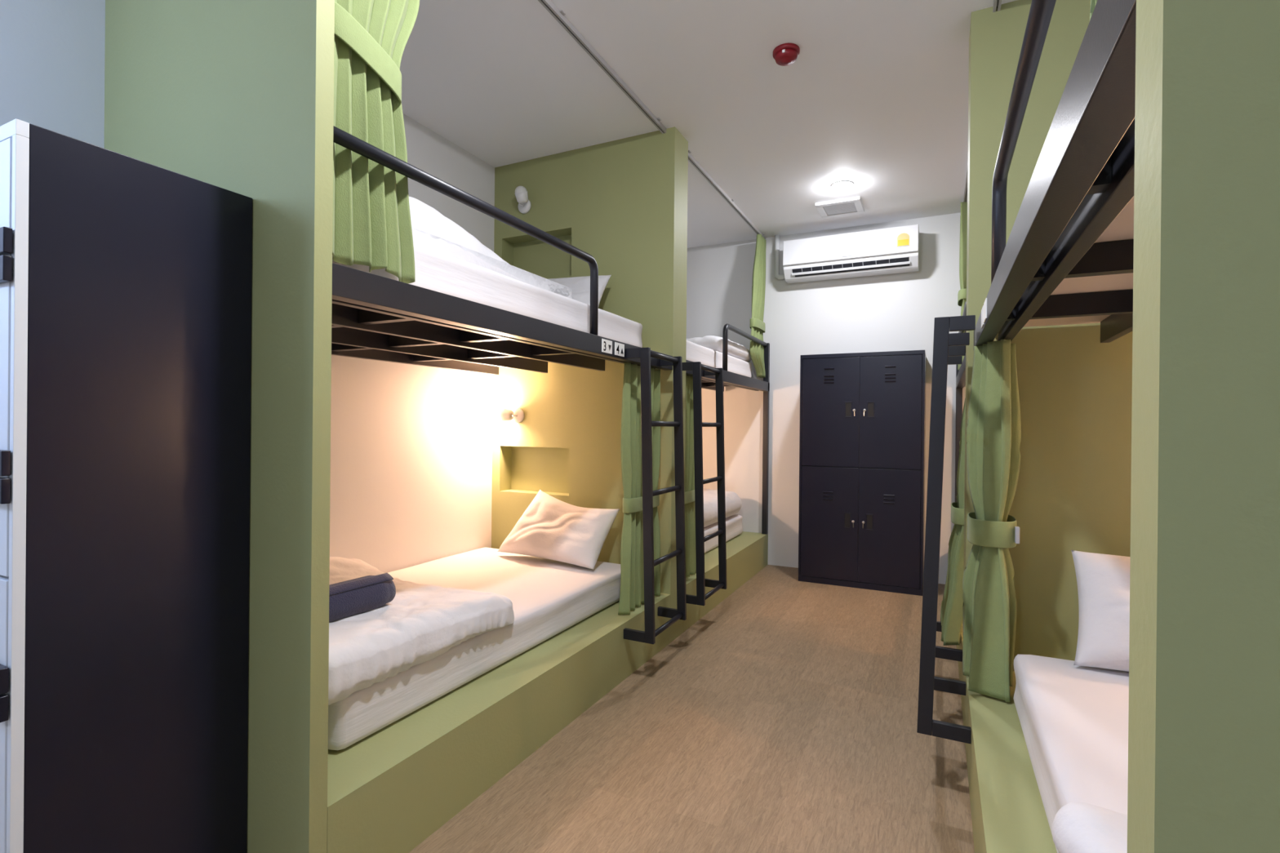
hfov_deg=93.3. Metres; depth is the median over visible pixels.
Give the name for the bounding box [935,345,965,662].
ladder
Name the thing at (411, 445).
wall
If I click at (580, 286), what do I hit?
pillow
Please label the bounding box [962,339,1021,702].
curtain
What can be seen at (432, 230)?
duvet
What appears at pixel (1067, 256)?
bunk bed frame
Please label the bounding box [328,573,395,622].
rolled towel
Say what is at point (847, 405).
handle
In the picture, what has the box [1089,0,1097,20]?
curtain
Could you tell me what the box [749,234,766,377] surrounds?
curtain
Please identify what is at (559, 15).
track
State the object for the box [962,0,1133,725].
wall
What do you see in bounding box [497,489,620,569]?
pillow
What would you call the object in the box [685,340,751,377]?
mattress
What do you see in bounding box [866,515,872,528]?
handle
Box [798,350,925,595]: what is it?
locker
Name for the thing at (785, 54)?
smoke detector
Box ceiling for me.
[400,0,1017,248]
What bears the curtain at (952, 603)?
hanging from the bunk bed at (961, 373)
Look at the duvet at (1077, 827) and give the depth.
1.04 m
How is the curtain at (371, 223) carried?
hanging from the track at (559, 15)
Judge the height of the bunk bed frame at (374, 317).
0.436 m
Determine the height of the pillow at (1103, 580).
0.342 m
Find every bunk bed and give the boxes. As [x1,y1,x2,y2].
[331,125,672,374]
[685,324,769,534]
[955,301,966,502]
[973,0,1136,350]
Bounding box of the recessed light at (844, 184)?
[831,180,853,190]
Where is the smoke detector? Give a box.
[773,43,799,66]
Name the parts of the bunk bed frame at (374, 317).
guard rail, number plate, number plate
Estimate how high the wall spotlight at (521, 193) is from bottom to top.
0.142 m
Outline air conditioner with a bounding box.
[774,224,919,284]
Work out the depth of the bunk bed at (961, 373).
4.75 m
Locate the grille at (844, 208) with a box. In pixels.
[823,202,856,214]
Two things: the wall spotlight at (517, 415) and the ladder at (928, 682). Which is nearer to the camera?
the ladder at (928, 682)
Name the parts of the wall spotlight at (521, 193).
bulb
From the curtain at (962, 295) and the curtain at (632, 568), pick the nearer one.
the curtain at (632, 568)
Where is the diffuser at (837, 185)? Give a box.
[832,182,851,190]
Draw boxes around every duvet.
[328,556,514,705]
[408,196,572,298]
[686,335,751,362]
[1051,802,1127,852]
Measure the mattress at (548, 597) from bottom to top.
0.172 m
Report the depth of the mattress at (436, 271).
2.31 m
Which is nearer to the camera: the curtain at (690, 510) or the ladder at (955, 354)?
the ladder at (955, 354)
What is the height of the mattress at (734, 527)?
0.177 m
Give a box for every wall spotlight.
[493,408,524,422]
[514,186,531,213]
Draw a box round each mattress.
[328,546,620,750]
[332,243,642,347]
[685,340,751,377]
[703,514,742,553]
[1013,653,1128,852]
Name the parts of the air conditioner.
panel, energy label panel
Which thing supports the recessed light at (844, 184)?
in the ceiling
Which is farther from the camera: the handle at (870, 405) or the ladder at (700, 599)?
the handle at (870, 405)
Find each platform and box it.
[327,592,670,852]
[683,531,768,631]
[956,622,963,709]
[964,671,1057,852]
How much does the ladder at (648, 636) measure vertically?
1.417 m
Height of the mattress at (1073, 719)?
0.192 m
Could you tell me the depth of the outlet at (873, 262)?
4.98 m
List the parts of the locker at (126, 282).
door, door, frame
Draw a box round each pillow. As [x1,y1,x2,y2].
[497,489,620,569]
[548,275,611,306]
[703,488,741,527]
[1071,550,1130,671]
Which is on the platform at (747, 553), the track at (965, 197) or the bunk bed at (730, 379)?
the bunk bed at (730, 379)
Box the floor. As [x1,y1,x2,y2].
[408,564,974,852]
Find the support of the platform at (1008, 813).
on the floor
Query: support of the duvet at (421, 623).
on the mattress at (548, 597)
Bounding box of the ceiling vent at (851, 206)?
[814,196,864,218]
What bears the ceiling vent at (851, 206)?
in the ceiling
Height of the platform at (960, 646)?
0.280 m
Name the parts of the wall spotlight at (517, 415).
bulb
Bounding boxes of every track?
[537,0,666,133]
[688,150,765,239]
[963,160,968,202]
[992,0,1001,12]
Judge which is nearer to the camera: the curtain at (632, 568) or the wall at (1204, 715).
the wall at (1204, 715)
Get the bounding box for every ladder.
[623,347,686,644]
[682,361,726,605]
[916,315,975,743]
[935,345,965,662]
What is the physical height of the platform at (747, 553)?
0.280 m
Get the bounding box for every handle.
[844,513,849,527]
[845,403,850,416]
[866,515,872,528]
[867,402,873,416]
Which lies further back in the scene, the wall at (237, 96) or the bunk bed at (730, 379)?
the bunk bed at (730, 379)
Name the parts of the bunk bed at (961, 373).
post, guard rail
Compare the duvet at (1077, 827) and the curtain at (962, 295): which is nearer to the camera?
the duvet at (1077, 827)
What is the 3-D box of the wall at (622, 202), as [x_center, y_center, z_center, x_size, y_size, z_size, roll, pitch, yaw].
[-0.354,-0.243,3.847,1.306,2.962,0.204,1,0,26]
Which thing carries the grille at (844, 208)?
attached to the ceiling vent at (851, 206)
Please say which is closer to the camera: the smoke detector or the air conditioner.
the smoke detector
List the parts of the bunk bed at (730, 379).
guard rail, post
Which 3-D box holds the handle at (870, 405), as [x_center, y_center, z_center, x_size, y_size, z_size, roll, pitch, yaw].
[1.777,-0.131,4.656,0.038,0.106,0.001,1,0,26]
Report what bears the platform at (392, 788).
on the floor
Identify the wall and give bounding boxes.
[0,0,105,147]
[103,0,334,852]
[329,114,494,573]
[491,126,688,642]
[686,213,965,584]
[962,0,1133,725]
[1127,0,1279,852]
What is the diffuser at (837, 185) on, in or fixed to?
attached to the recessed light at (844, 184)
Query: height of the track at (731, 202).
0.024 m
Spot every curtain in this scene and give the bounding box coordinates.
[332,0,419,283]
[617,362,660,614]
[684,374,702,577]
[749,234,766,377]
[940,397,965,645]
[957,202,967,369]
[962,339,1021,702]
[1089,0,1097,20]
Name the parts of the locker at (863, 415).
door, door, handle, handle, handle, handle, door, door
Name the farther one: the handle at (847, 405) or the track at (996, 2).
the handle at (847, 405)
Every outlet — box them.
[791,257,908,272]
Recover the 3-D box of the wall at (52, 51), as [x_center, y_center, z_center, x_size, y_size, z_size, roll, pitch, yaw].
[-2.671,-0.261,0.406,0.386,2.962,3.569,1,0,26]
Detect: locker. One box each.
[0,119,252,852]
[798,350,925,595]
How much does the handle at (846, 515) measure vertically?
0.106 m
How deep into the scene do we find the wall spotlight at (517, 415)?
3.89 m
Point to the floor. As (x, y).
(783, 719)
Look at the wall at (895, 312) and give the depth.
5.38 m
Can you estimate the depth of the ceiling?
3.10 m
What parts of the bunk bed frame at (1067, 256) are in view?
number plate, number plate, guard rail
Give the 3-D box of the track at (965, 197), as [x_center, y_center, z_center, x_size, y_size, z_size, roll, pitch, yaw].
[2.042,-1.689,3.712,0.039,0.024,2.393,1,0,26]
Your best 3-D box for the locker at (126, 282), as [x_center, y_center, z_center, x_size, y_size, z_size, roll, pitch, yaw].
[-1.465,0.315,1.537,0.764,1.830,0.468,1,0,26]
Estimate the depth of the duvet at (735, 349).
4.67 m

